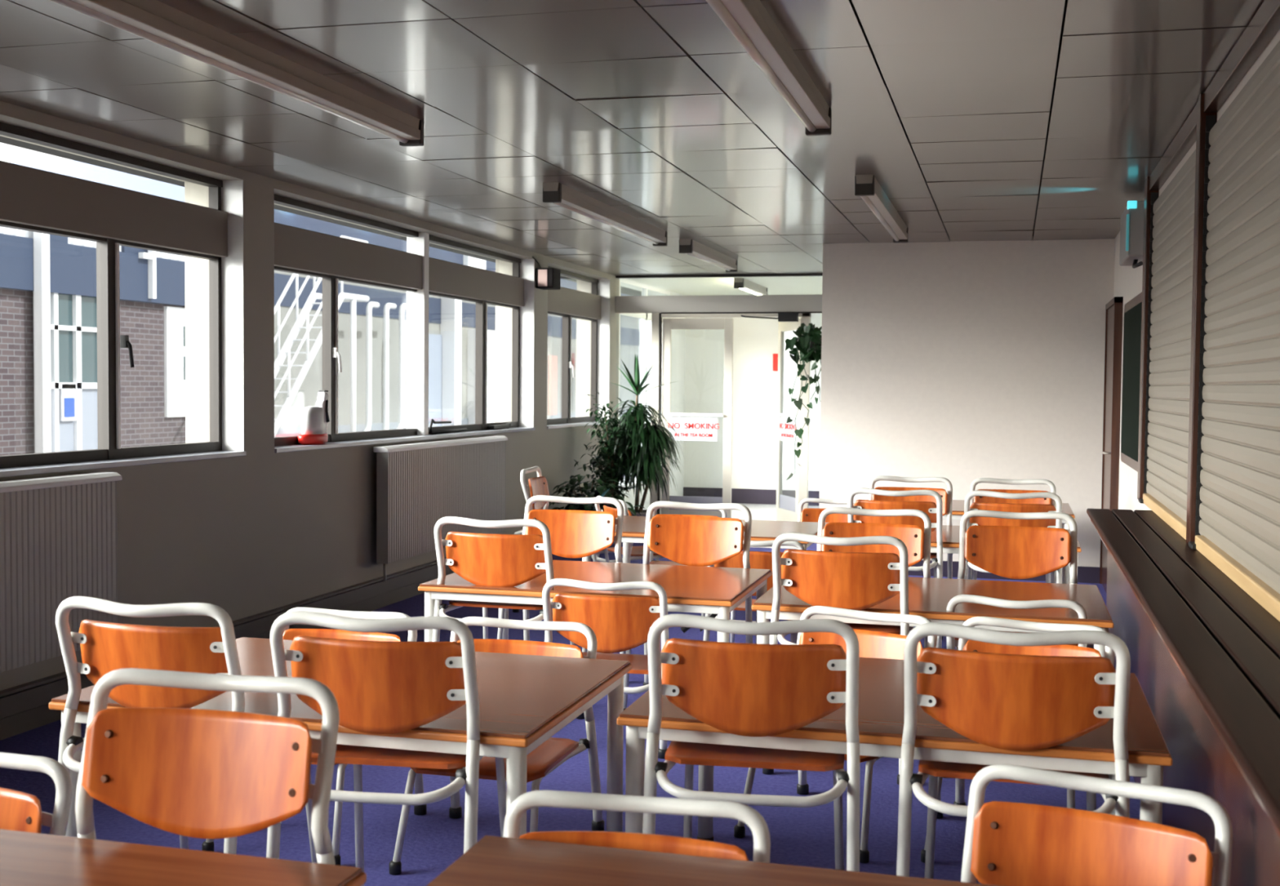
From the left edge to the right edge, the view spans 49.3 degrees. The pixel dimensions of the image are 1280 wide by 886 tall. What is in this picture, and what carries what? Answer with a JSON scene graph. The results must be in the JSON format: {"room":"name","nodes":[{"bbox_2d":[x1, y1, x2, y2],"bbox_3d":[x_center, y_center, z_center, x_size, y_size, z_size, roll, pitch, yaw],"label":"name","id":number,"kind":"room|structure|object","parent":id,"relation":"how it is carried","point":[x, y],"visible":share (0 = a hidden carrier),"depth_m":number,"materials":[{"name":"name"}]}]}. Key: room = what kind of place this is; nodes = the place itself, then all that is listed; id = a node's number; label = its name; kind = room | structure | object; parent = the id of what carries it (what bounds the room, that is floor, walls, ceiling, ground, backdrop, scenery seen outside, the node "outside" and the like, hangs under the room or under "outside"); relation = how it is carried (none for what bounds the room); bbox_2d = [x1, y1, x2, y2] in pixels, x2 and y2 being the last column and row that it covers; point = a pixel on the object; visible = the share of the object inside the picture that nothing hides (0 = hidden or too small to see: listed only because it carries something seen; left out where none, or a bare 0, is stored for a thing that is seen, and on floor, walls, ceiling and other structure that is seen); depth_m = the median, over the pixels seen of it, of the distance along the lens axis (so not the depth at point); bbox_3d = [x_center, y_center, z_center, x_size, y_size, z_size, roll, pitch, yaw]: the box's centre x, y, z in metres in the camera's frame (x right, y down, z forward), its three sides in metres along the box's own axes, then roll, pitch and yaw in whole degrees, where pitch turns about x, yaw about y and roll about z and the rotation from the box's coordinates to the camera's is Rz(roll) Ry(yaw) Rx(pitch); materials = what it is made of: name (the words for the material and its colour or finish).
{"room":"eatery","nodes":[
{"label":"eatery","id":0,"kind":"room"},
{"bbox_2d":[0,101,619,690],"bbox_3d":[-2.576,-0.126,6.170,0.350,2.571,17.000,1,2,15],"label":"wall","id":1,"kind":"structure","parent":0,"point":[262,530],"depth_m":7.48,"materials":[{"name":"beige paint"}]},
{"bbox_2d":[0,471,122,672],"bbox_3d":[-2.603,0.596,5.126,0.102,0.855,2.145,1,2,15],"label":"radiator","id":2,"kind":"object","parent":1,"relation":"attached to","point":[59,534],"visible":0.94,"depth_m":5.70,"materials":[{"name":"grey metal"}]},
{"bbox_2d":[0,471,122,493],"bbox_3d":[-2.600,0.186,5.109,0.102,0.035,2.145,1,2,15],"label":"grille","id":3,"kind":"object","parent":2,"relation":"attached to","point":[55,484],"depth_m":5.76,"materials":[{"name":"white metal"}]},
{"bbox_2d":[0,122,246,477],"bbox_3d":[-2.818,-0.560,4.928,0.224,1.442,5.010,1,2,15],"label":"window","id":4,"kind":"structure","parent":1,"relation":"in","point":[32,199],"depth_m":6.45,"materials":[{"name":"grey metal"}]},
{"bbox_2d":[0,556,453,740],"bbox_3d":[-2.392,1.067,6.168,0.055,0.190,16.600,1,2,15],"label":"baseboard","id":5,"kind":"structure","parent":1,"relation":"attached to","point":[24,707],"depth_m":7.50,"materials":[{"name":"grey"}]},
{"bbox_2d":[274,194,534,453],"bbox_3d":[-1.541,-0.749,9.722,0.224,1.442,4.300,1,2,15],"label":"window","id":6,"kind":"structure","parent":1,"relation":"in","point":[333,259],"depth_m":9.65,"materials":[{"name":"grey metal"}]},
{"bbox_2d":[297,390,329,444],"bbox_3d":[-1.929,-0.152,8.235,0.119,0.318,0.297,1,2,15],"label":"kettle","id":7,"kind":"object","parent":6,"relation":"on","point":[315,419],"visible":1,"depth_m":8.18,"materials":[{"name":"white plastic"}]},
{"bbox_2d":[429,418,467,434],"bbox_3d":[-1.414,-0.129,10.257,0.036,0.111,0.709,1,2,14],"label":"stay","id":8,"kind":"object","parent":6,"relation":"on","point":[442,431],"visible":1,"depth_m":10.15,"materials":[{"name":"grey metal"}]},
{"bbox_2d":[488,422,512,429],"bbox_3d":[-1.129,-0.137,11.310,0.050,0.050,0.432,1,2,15],"label":"stay","id":9,"kind":"object","parent":6,"relation":"on","point":[508,424],"visible":1,"depth_m":11.26,"materials":[{"name":"grey metal"}]},
{"bbox_2d":[221,179,609,450],"bbox_3d":[-2.395,-0.624,6.392,0.128,1.430,15.760,1,2,15],"label":"trim reveals","id":10,"kind":"structure","parent":1,"relation":"attached to","point":[232,191],"depth_m":7.36,"materials":[{"name":"white paint"}]},
{"bbox_2d":[373,435,507,581],"bbox_3d":[-1.355,0.411,9.814,0.102,0.855,2.155,1,2,15],"label":"radiator","id":11,"kind":"object","parent":1,"relation":"attached to","point":[419,485],"visible":0.89,"depth_m":9.43,"materials":[{"name":"grey metal"}]},
{"bbox_2d":[373,435,507,452],"bbox_3d":[-1.351,0.002,9.797,0.102,0.035,2.155,1,2,15],"label":"grille","id":12,"kind":"object","parent":11,"relation":"attached to","point":[442,446],"depth_m":9.68,"materials":[{"name":"white metal"}]},
{"bbox_2d":[532,256,560,289],"bbox_3d":[-0.791,-1.435,11.799,0.159,0.259,0.291,1,2,15],"label":"wall speaker","id":13,"kind":"object","parent":1,"relation":"attached to","point":[546,278],"visible":1,"depth_m":11.74,"materials":[{"name":"black plastic"}]},
{"bbox_2d":[546,266,608,428],"bbox_3d":[-0.639,-0.881,13.070,0.204,1.442,1.940,1,2,15],"label":"window","id":14,"kind":"structure","parent":1,"relation":"in","point":[567,303],"depth_m":13.13,"materials":[{"name":"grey metal"}]},
{"bbox_2d":[0,502,1140,885],"bbox_3d":[1.279,1.223,6.957,7.450,0.120,20.400,1,2,15],"label":"floor","id":15,"kind":"structure","parent":0,"point":[433,840],"depth_m":4.71,"materials":[{"name":"blue carpet"}]},
{"bbox_2d":[0,751,72,835],"bbox_3d":[-1.444,0.978,2.660,0.536,0.679,0.605,1,3,17],"label":"chair","id":16,"kind":"object","parent":15,"relation":"on","point":[20,811],"visible":0.62,"depth_m":2.79,"materials":[{"name":"white metal"}]},
{"bbox_2d":[0,828,366,885],"bbox_3d":[-1.221,1.035,2.106,1.310,0.616,0.940,1,2,15],"label":"dining table","id":17,"kind":"object","parent":15,"relation":"on","point":[26,858],"visible":1,"depth_m":2.37,"materials":[{"name":"brown wood"}]},
{"bbox_2d":[54,595,317,862],"bbox_3d":[-1.179,0.827,3.692,0.536,0.899,0.605,1,2,15],"label":"chair","id":18,"kind":"object","parent":15,"relation":"on","point":[106,647],"visible":0.59,"depth_m":3.48,"materials":[{"name":"orange wood"}]},
{"bbox_2d":[75,667,339,864],"bbox_3d":[-0.841,0.885,2.382,0.536,0.899,0.605,1,2,12],"label":"chair","id":19,"kind":"object","parent":15,"relation":"on","point":[202,773],"visible":0.9,"depth_m":2.57,"materials":[{"name":"orange wood"}]},
{"bbox_2d":[201,606,426,865],"bbox_3d":[-1.037,0.906,4.465,0.536,0.679,0.605,1,2,15],"label":"chair","id":20,"kind":"object","parent":15,"relation":"on","point":[288,633],"visible":0.18,"depth_m":4.64,"materials":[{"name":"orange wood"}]},
{"bbox_2d":[48,636,631,836],"bbox_3d":[-0.779,0.964,3.901,1.310,0.616,0.940,1,2,15],"label":"dining table","id":21,"kind":"object","parent":15,"relation":"on","point":[525,700],"visible":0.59,"depth_m":3.63,"materials":[{"name":"brown wood"}]},
{"bbox_2d":[266,610,506,885],"bbox_3d":[-0.602,0.840,3.516,0.536,0.899,0.605,1,2,9],"label":"chair","id":22,"kind":"object","parent":15,"relation":"on","point":[377,686],"visible":0.78,"depth_m":3.30,"materials":[{"name":"orange wood"}]},
{"bbox_2d":[389,616,604,874],"bbox_3d":[-0.438,0.918,4.305,0.536,0.679,0.605,1,2,15],"label":"chair","id":23,"kind":"object","parent":15,"relation":"on","point":[551,753],"visible":0.41,"depth_m":4.43,"materials":[{"name":"orange wood"}]},
{"bbox_2d":[431,515,575,644],"bbox_3d":[-0.547,0.742,5.871,0.536,0.899,0.605,1,2,15],"label":"chair","id":24,"kind":"object","parent":15,"relation":"on","point":[510,560],"visible":0.6,"depth_m":5.66,"materials":[{"name":"orange wood"}]},
{"bbox_2d":[512,466,609,612],"bbox_3d":[-0.485,0.612,8.984,0.605,0.899,0.536,1,2,9],"label":"chair","id":25,"kind":"object","parent":15,"relation":"on","point":[538,485],"visible":0.41,"depth_m":9.06,"materials":[{"name":"orange wood"}]},
{"bbox_2d":[497,494,626,675],"bbox_3d":[-0.379,0.715,6.539,0.536,0.899,0.605,1,2,15],"label":"chair","id":26,"kind":"object","parent":15,"relation":"on","point":[574,534],"visible":0.38,"depth_m":6.71,"materials":[{"name":"orange wood"}]},
{"bbox_2d":[417,560,772,643],"bbox_3d":[-0.160,0.881,6.011,1.310,0.616,0.940,1,2,15],"label":"dining table","id":27,"kind":"object","parent":15,"relation":"on","point":[718,590],"visible":0.43,"depth_m":5.72,"materials":[{"name":"brown wood"}]},
{"bbox_2d":[680,613,717,632],"bbox_3d":[0.234,0.702,5.485,0.150,0.096,0.026,1,2,15],"label":"strap","id":28,"kind":"object","parent":27,"relation":"hanging from","point":[684,629],"visible":0.34,"depth_m":5.49,"materials":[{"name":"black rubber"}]},
{"bbox_2d":[548,473,644,515],"bbox_3d":[-0.370,0.602,12.070,0.816,0.663,0.919,1,2,15],"label":"leafy plant","id":29,"kind":"object","parent":15,"relation":"on","point":[602,491],"visible":0.39,"depth_m":11.97,"materials":[{"name":"green plant"}]},
{"bbox_2d":[542,577,668,758],"bbox_3d":[-0.100,0.864,5.684,0.536,0.679,0.605,1,2,11],"label":"chair","id":30,"kind":"object","parent":15,"relation":"on","point":[619,624],"visible":0.56,"depth_m":5.47,"materials":[{"name":"orange wood"}]},
{"bbox_2d":[573,391,639,543],"bbox_3d":[-0.257,0.224,12.705,0.597,1.368,0.706,1,2,15],"label":"fig","id":31,"kind":"object","parent":15,"relation":"on","point":[608,447],"visible":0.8,"depth_m":12.59,"materials":[{"name":"green plant"}]},
{"bbox_2d":[591,495,664,562],"bbox_3d":[0.003,0.705,9.500,0.605,0.679,0.536,-1,3,-25],"label":"chair","id":32,"kind":"object","parent":15,"relation":"on","point":[637,552],"visible":0.28,"depth_m":9.36,"materials":[{"name":"orange wood"}]},
{"bbox_2d":[502,789,770,862],"bbox_3d":[-0.050,1.003,2.373,0.536,0.679,0.605,1,2,10],"label":"chair","id":33,"kind":"object","parent":15,"relation":"on","point":[743,812],"visible":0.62,"depth_m":2.58,"materials":[{"name":"white metal"}]},
{"bbox_2d":[595,354,686,515],"bbox_3d":[0.009,0.043,12.784,0.856,1.727,0.725,1,2,9],"label":"dracaena plant","id":34,"kind":"object","parent":15,"relation":"on","point":[647,468],"visible":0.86,"depth_m":12.63,"materials":[{"name":"green plant"}]},
{"bbox_2d":[623,500,752,710],"bbox_3d":[0.211,0.732,6.269,0.536,0.899,0.605,1,2,15],"label":"chair","id":35,"kind":"object","parent":15,"relation":"on","point":[689,540],"visible":0.54,"depth_m":6.45,"materials":[{"name":"orange wood"}]},
{"bbox_2d":[649,506,727,616],"bbox_3d":[0.252,0.740,8.723,0.536,0.679,0.605,1,2,15],"label":"chair","id":36,"kind":"object","parent":15,"relation":"on","point":[723,511],"visible":0.15,"depth_m":8.89,"materials":[{"name":"metal"}]},
{"bbox_2d":[582,515,828,563],"bbox_3d":[0.399,0.795,8.189,1.310,0.616,0.940,1,2,15],"label":"dining table","id":37,"kind":"object","parent":15,"relation":"on","point":[633,526],"visible":0.12,"depth_m":8.04,"materials":[{"name":"brown wood"}]},
{"bbox_2d":[426,835,1002,885],"bbox_3d":[0.222,1.054,1.950,1.310,0.616,0.940,1,2,15],"label":"dining table","id":38,"kind":"object","parent":15,"relation":"on","point":[492,860],"visible":1,"depth_m":2.37,"materials":[{"name":"brown wood"}]},
{"bbox_2d":[642,613,860,871],"bbox_3d":[0.296,0.848,3.526,0.536,0.899,0.605,1,2,9],"label":"chair","id":39,"kind":"object","parent":15,"relation":"on","point":[738,688],"visible":0.92,"depth_m":3.31,"materials":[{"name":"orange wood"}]},
{"bbox_2d":[702,539,804,642],"bbox_3d":[0.634,0.807,7.205,0.536,0.679,0.605,1,2,15],"label":"chair","id":40,"kind":"object","parent":15,"relation":"on","point":[757,559],"visible":0.16,"depth_m":6.99,"materials":[{"name":"metal"}]},
{"bbox_2d":[796,497,857,549],"bbox_3d":[1.264,0.727,9.261,0.536,0.679,0.605,1,2,15],"label":"chair","id":41,"kind":"object","parent":15,"relation":"on","point":[807,514],"visible":0.2,"depth_m":9.47,"materials":[{"name":"orange wood"}]},
{"bbox_2d":[762,532,909,784],"bbox_3d":[0.787,0.775,5.362,0.536,0.899,0.605,1,2,15],"label":"chair","id":42,"kind":"object","parent":15,"relation":"on","point":[854,580],"visible":0.68,"depth_m":5.15,"materials":[{"name":"orange wood"}]},
{"bbox_2d":[733,605,942,862],"bbox_3d":[0.652,0.917,4.576,0.536,0.679,0.605,2,3,32],"label":"chair","id":43,"kind":"object","parent":15,"relation":"on","point":[874,644],"visible":0.33,"depth_m":4.71,"materials":[{"name":"orange wood"}]},
{"bbox_2d":[817,506,931,648],"bbox_3d":[0.986,0.749,6.032,0.536,0.899,0.605,1,2,15],"label":"chair","id":44,"kind":"object","parent":15,"relation":"on","point":[917,542],"visible":0.42,"depth_m":6.21,"materials":[{"name":"orange wood"}]},
{"bbox_2d":[617,657,1173,840],"bbox_3d":[0.691,0.982,3.790,1.310,0.616,0.940,1,2,15],"label":"dining table","id":45,"kind":"object","parent":15,"relation":"on","point":[881,714],"visible":0.5,"depth_m":3.39,"materials":[{"name":"brown wood"}]},
{"bbox_2d":[847,487,942,648],"bbox_3d":[1.414,0.684,7.677,0.536,0.899,0.605,1,2,15],"label":"chair","id":46,"kind":"object","parent":15,"relation":"on","point":[935,513],"visible":0.51,"depth_m":7.44,"materials":[{"name":"orange wood"}]},
{"bbox_2d":[868,475,952,639],"bbox_3d":[1.585,0.660,8.282,0.536,0.899,0.605,1,2,15],"label":"chair","id":47,"kind":"object","parent":15,"relation":"on","point":[947,499],"visible":0.27,"depth_m":8.46,"materials":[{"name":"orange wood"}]},
{"bbox_2d":[751,576,1113,657],"bbox_3d":[1.175,0.910,5.605,1.310,0.616,0.940,1,2,15],"label":"dining table","id":48,"kind":"object","parent":15,"relation":"on","point":[929,597],"visible":0.41,"depth_m":5.31,"materials":[{"name":"brown wood"}]},
{"bbox_2d":[930,524,1081,583],"bbox_3d":[1.787,0.820,7.903,1.310,0.616,0.940,1,2,15],"label":"dining table","id":49,"kind":"object","parent":15,"relation":"on","point":[950,534],"visible":0.14,"depth_m":7.58,"materials":[{"name":"brown wood"}]},
{"bbox_2d":[942,499,1075,528],"bbox_3d":[2.339,0.746,9.783,1.310,0.616,0.940,1,2,15],"label":"dining table","id":50,"kind":"object","parent":15,"relation":"on","point":[957,506],"visible":0.21,"depth_m":9.39,"materials":[{"name":"brown wood"}]},
{"bbox_2d":[967,477,1056,582],"bbox_3d":[2.175,0.670,8.167,0.536,0.899,0.605,1,2,15],"label":"chair","id":51,"kind":"object","parent":15,"relation":"on","point":[1017,482],"visible":0.26,"depth_m":8.36,"materials":[{"name":"orange wood"}]},
{"bbox_2d":[964,489,1062,582],"bbox_3d":[2.018,0.694,7.578,0.536,0.899,0.605,1,2,15],"label":"chair","id":52,"kind":"object","parent":15,"relation":"on","point":[1005,507],"visible":0.38,"depth_m":7.35,"materials":[{"name":"orange wood"}]},
{"bbox_2d":[896,622,1130,878],"bbox_3d":[0.910,0.858,3.416,0.536,0.899,0.605,1,2,15],"label":"chair","id":53,"kind":"object","parent":15,"relation":"on","point":[1000,700],"visible":0.77,"depth_m":3.21,"materials":[{"name":"orange wood"}]},
{"bbox_2d":[955,509,1077,649],"bbox_3d":[1.606,0.758,5.950,0.536,0.899,0.605,1,2,15],"label":"chair","id":54,"kind":"object","parent":15,"relation":"on","point":[1013,552],"visible":0.6,"depth_m":6.13,"materials":[{"name":"orange wood"}]},
{"bbox_2d":[946,594,1087,649],"bbox_3d":[1.441,0.893,5.326,0.536,0.679,0.605,1,3,18],"label":"chair","id":55,"kind":"object","parent":15,"relation":"on","point":[951,642],"visible":0.17,"depth_m":5.06,"materials":[{"name":"metal"}]},
{"bbox_2d":[920,616,1115,862],"bbox_3d":[1.193,0.930,4.385,0.536,0.679,0.605,2,3,27],"label":"chair","id":56,"kind":"object","parent":15,"relation":"on","point":[1062,650],"visible":0.2,"depth_m":4.58,"materials":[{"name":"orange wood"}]},
{"bbox_2d":[960,763,1232,885],"bbox_3d":[0.780,1.003,2.554,0.536,0.679,0.605,2,3,30],"label":"chair","id":57,"kind":"object","parent":15,"relation":"on","point":[1006,843],"visible":1,"depth_m":2.74,"materials":[{"name":"orange wood"}]},
{"bbox_2d":[1086,508,1279,885],"bbox_3d":[1.231,0.904,2.607,0.347,0.840,8.600,1,2,15],"label":"countertop","id":58,"kind":"structure","parent":15,"relation":"on","point":[1205,654],"depth_m":3.42,"materials":[{"name":"brown wood"}]},
{"bbox_2d":[0,0,1264,295],"bbox_3d":[1.086,-1.503,6.901,7.900,0.254,20.400,1,2,15],"label":"ceiling","id":59,"kind":"structure","parent":0,"point":[653,112],"depth_m":5.63,"materials":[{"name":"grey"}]},
{"bbox_2d":[48,0,424,146],"bbox_3d":[-1.268,-1.258,4.715,0.100,0.107,2.450,1,2,15],"label":"strip light","id":60,"kind":"object","parent":59,"relation":"attached to","point":[155,21],"visible":1,"depth_m":4.54,"materials":[{"name":"silver metal"}]},
{"bbox_2d":[542,182,667,246],"bbox_3d":[-0.169,-1.421,8.843,0.100,0.107,2.500,1,2,15],"label":"strip light","id":61,"kind":"object","parent":59,"relation":"attached to","point":[557,193],"visible":1,"depth_m":8.47,"materials":[{"name":"silver metal"}]},
{"bbox_2d":[679,239,737,272],"bbox_3d":[0.577,-1.522,11.411,0.100,0.107,1.850,1,2,15],"label":"strip light","id":62,"kind":"object","parent":59,"relation":"attached to","point":[691,247],"visible":1,"depth_m":11.15,"materials":[{"name":"silver metal"}]},
{"bbox_2d":[733,277,767,294],"bbox_3d":[1.199,-1.666,14.993,0.100,0.107,1.500,1,2,15],"label":"strip light","id":63,"kind":"object","parent":59,"relation":"attached to","point":[742,283],"visible":0.81,"depth_m":14.70,"materials":[{"name":"silver metal"}]},
{"bbox_2d":[705,0,831,136],"bbox_3d":[0.400,-1.229,4.376,0.100,0.107,2.450,1,2,15],"label":"strip light","id":64,"kind":"object","parent":59,"relation":"attached to","point":[748,21],"visible":1,"depth_m":4.38,"materials":[{"name":"silver metal"}]},
{"bbox_2d":[854,174,908,243],"bbox_3d":[1.486,-1.390,8.456,0.100,0.107,2.500,1,2,15],"label":"strip light","id":65,"kind":"object","parent":59,"relation":"attached to","point":[866,186],"visible":1,"depth_m":7.94,"materials":[{"name":"silver metal"}]},
{"bbox_2d":[617,280,670,490],"bbox_3d":[0.041,-0.618,15.405,0.050,2.170,2.220,1,2,15],"label":"window","id":66,"kind":"structure","parent":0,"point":[644,317],"depth_m":15.37,"materials":[{"name":"white paint"}]},
{"bbox_2d":[615,273,822,515],"bbox_3d":[1.008,-0.408,13.901,2.600,2.553,0.105,1,2,15],"label":"door frame","id":67,"kind":"structure","parent":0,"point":[660,307],"depth_m":13.88,"materials":[{"name":"grey paint"}]},
{"bbox_2d":[661,318,733,517],"bbox_3d":[0.568,-0.200,14.013,0.720,2.100,0.070,1,2,15],"label":"door","id":68,"kind":"structure","parent":67,"relation":"attached to","point":[693,428],"depth_m":13.99,"materials":[{"name":"beige paint"}]},
{"bbox_2d":[741,312,798,321],"bbox_3d":[1.268,-1.234,13.708,0.571,0.085,0.080,1,2,15],"label":"door closer","id":69,"kind":"object","parent":67,"relation":"attached to","point":[782,317],"depth_m":13.63,"materials":[{"name":"black metal"}]},
{"bbox_2d":[775,318,801,521],"bbox_3d":[1.504,-0.196,14.136,0.070,2.100,0.720,0,2,-12],"label":"door","id":70,"kind":"structure","parent":67,"relation":"attached to","point":[787,507],"depth_m":14.29,"materials":[{"name":"beige paint"}]},
{"bbox_2d":[618,291,822,509],"bbox_3d":[1.889,-0.455,15.365,4.250,2.541,3.320,1,2,15],"label":"wall","id":71,"kind":"structure","parent":0,"point":[697,355],"depth_m":17.02,"materials":[{"name":"white paint"}]},
{"bbox_2d":[683,486,819,505],"bbox_3d":[2.131,0.667,16.847,3.300,0.180,0.020,1,2,15],"label":"baseboard","id":72,"kind":"structure","parent":71,"relation":"attached to","point":[744,495],"depth_m":17.05,"materials":[{"name":"grey"}]},
{"bbox_2d":[773,353,777,370],"bbox_3d":[1.659,-0.976,16.895,0.100,0.210,0.007,1,2,15],"label":"notice","id":73,"kind":"object","parent":71,"relation":"attached to","point":[775,355],"visible":0.64,"depth_m":16.90,"materials":[{"name":"red paint"}]},
{"bbox_2d":[818,235,1115,566],"bbox_3d":[2.917,-0.319,11.969,2.345,2.571,2.960,1,2,15],"label":"wall","id":74,"kind":"structure","parent":0,"point":[962,362],"depth_m":10.54,"materials":[{"name":"paint"}]},
{"bbox_2d":[784,323,822,479],"bbox_3d":[1.395,-0.342,11.597,0.405,1.317,0.322,1,2,15],"label":"vine","id":75,"kind":"object","parent":74,"relation":"hanging from","point":[809,344],"visible":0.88,"depth_m":11.55,"materials":[{"name":"green plant"}]},
{"bbox_2d":[809,337,821,352],"bbox_3d":[1.454,-0.802,11.615,0.180,0.140,0.177,1,2,15],"label":"plant pot","id":76,"kind":"object","parent":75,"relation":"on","point":[812,344],"depth_m":11.53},
{"bbox_2d":[908,560,1099,582],"bbox_3d":[2.785,0.906,11.991,2.165,0.120,2.880,1,2,15],"label":"baseboard","id":77,"kind":"structure","parent":74,"relation":"attached to","point":[1085,574],"depth_m":10.50,"materials":[{"name":"grey"}]},
{"bbox_2d":[1113,29,1279,511],"bbox_3d":[1.794,0.022,3.583,0.200,2.571,14.240,1,2,15],"label":"wall","id":78,"kind":"structure","parent":0,"point":[1127,279],"depth_m":8.55,"materials":[{"name":"paint"}]},
{"bbox_2d":[1099,296,1123,593],"bbox_3d":[3.308,0.029,9.867,0.097,2.060,0.915,1,2,15],"label":"door","id":79,"kind":"structure","parent":78,"relation":"in","point":[1113,310],"depth_m":9.62,"materials":[{"name":"brown wood"}]},
{"bbox_2d":[1120,292,1142,471],"bbox_3d":[2.911,-0.356,8.220,0.033,1.000,1.440,1,2,15],"label":"notice board","id":80,"kind":"object","parent":78,"relation":"attached to","point":[1133,308],"visible":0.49,"depth_m":8.19,"materials":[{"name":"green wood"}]},
{"bbox_2d":[1119,200,1144,268],"bbox_3d":[2.810,-1.163,7.952,0.120,0.352,0.650,1,2,15],"label":"emergency light","id":81,"kind":"object","parent":78,"relation":"attached to","point":[1131,222],"visible":0.95,"depth_m":7.66,"materials":[{"name":"grey plastic"}]},
{"bbox_2d":[1137,176,1159,499],"bbox_3d":[2.651,-0.537,7.278,0.059,1.676,0.140,1,2,15],"label":"post","id":82,"kind":"object","parent":78,"relation":"attached to","point":[1147,193],"visible":0.37,"depth_m":7.23,"materials":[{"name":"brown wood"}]},
{"bbox_2d":[1138,149,1195,539],"bbox_3d":[2.375,-0.456,6.267,0.067,1.592,1.960,1,2,15],"label":"roller shutter","id":83,"kind":"object","parent":78,"relation":"attached to","point":[1172,212],"visible":0.81,"depth_m":6.26,"materials":[{"name":"beige metal"}]},
{"bbox_2d":[1186,93,1217,543],"bbox_3d":[2.106,-0.457,5.231,0.059,1.676,0.100,1,2,15],"label":"post","id":84,"kind":"object","parent":78,"relation":"attached to","point":[1201,116],"visible":0.37,"depth_m":5.20,"materials":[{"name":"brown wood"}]},
{"bbox_2d":[1149,0,1279,191],"bbox_3d":[2.033,-1.243,4.875,0.049,0.076,4.755,1,2,15],"label":"shutter pelmet","id":85,"kind":"object","parent":78,"relation":"attached to","point":[1264,25],"visible":0.79,"depth_m":4.63,"materials":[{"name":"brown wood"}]},
{"bbox_2d":[1188,40,1279,621],"bbox_3d":[1.758,-0.365,3.950,0.067,1.592,2.560,1,2,15],"label":"roller shutter","id":86,"kind":"object","parent":78,"relation":"attached to","point":[1237,518],"visible":1,"depth_m":4.31,"materials":[{"name":"beige metal"}]},
{"label":"outside","id":87,"kind":"structure","parent":0,"visible":0},
{"bbox_3d":[-17.543,0.646,20.231,35.740,0.180,90.000,1,2,15],"label":"ground","id":88,"kind":"structure","parent":87,"visible":0},
{"bbox_2d":[0,226,185,455],"bbox_3d":[-9.667,-1.309,17.590,4.240,4.050,10.100,1,2,15],"label":"brick building","id":89,"kind":"structure","parent":88,"relation":"on","point":[48,317],"depth_m":18.38,"materials":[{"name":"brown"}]},
{"bbox_2d":[274,235,369,436],"bbox_3d":[-5.395,-1.368,21.867,0.610,3.967,3.939,1,2,15],"label":"stair","id":90,"kind":"structure","parent":88,"relation":"on","point":[353,299],"depth_m":21.93,"materials":[{"name":"white metal"}]},
{"bbox_2d":[9,160,639,436],"bbox_3d":[-5.160,-2.534,35.293,4.420,5.100,26.300,1,2,15],"label":"building","id":91,"kind":"structure","parent":88,"relation":"on","point":[451,322],"depth_m":28.19,"materials":[{"name":"grey"}]},
{"bbox_2d":[364,301,379,431],"bbox_3d":[-5.113,-1.122,26.067,0.110,3.052,0.902,1,2,15],"label":"pipe","id":92,"kind":"object","parent":88,"relation":"on","point":[371,304],"visible":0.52,"depth_m":26.11,"materials":[{"name":"white metal"}]},
{"bbox_2d":[382,302,396,430],"bbox_3d":[-4.920,-1.161,26.791,0.110,3.072,0.902,1,2,15],"label":"pipe","id":93,"kind":"object","parent":88,"relation":"on","point":[388,305],"visible":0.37,"depth_m":26.84,"materials":[{"name":"white metal"}]},
{"bbox_2d":[396,303,406,428],"bbox_3d":[-4.740,-1.202,27.466,0.110,3.102,0.902,1,2,15],"label":"pipe","id":94,"kind":"object","parent":88,"relation":"on","point":[403,306],"visible":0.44,"depth_m":27.51,"materials":[{"name":"white metal"}]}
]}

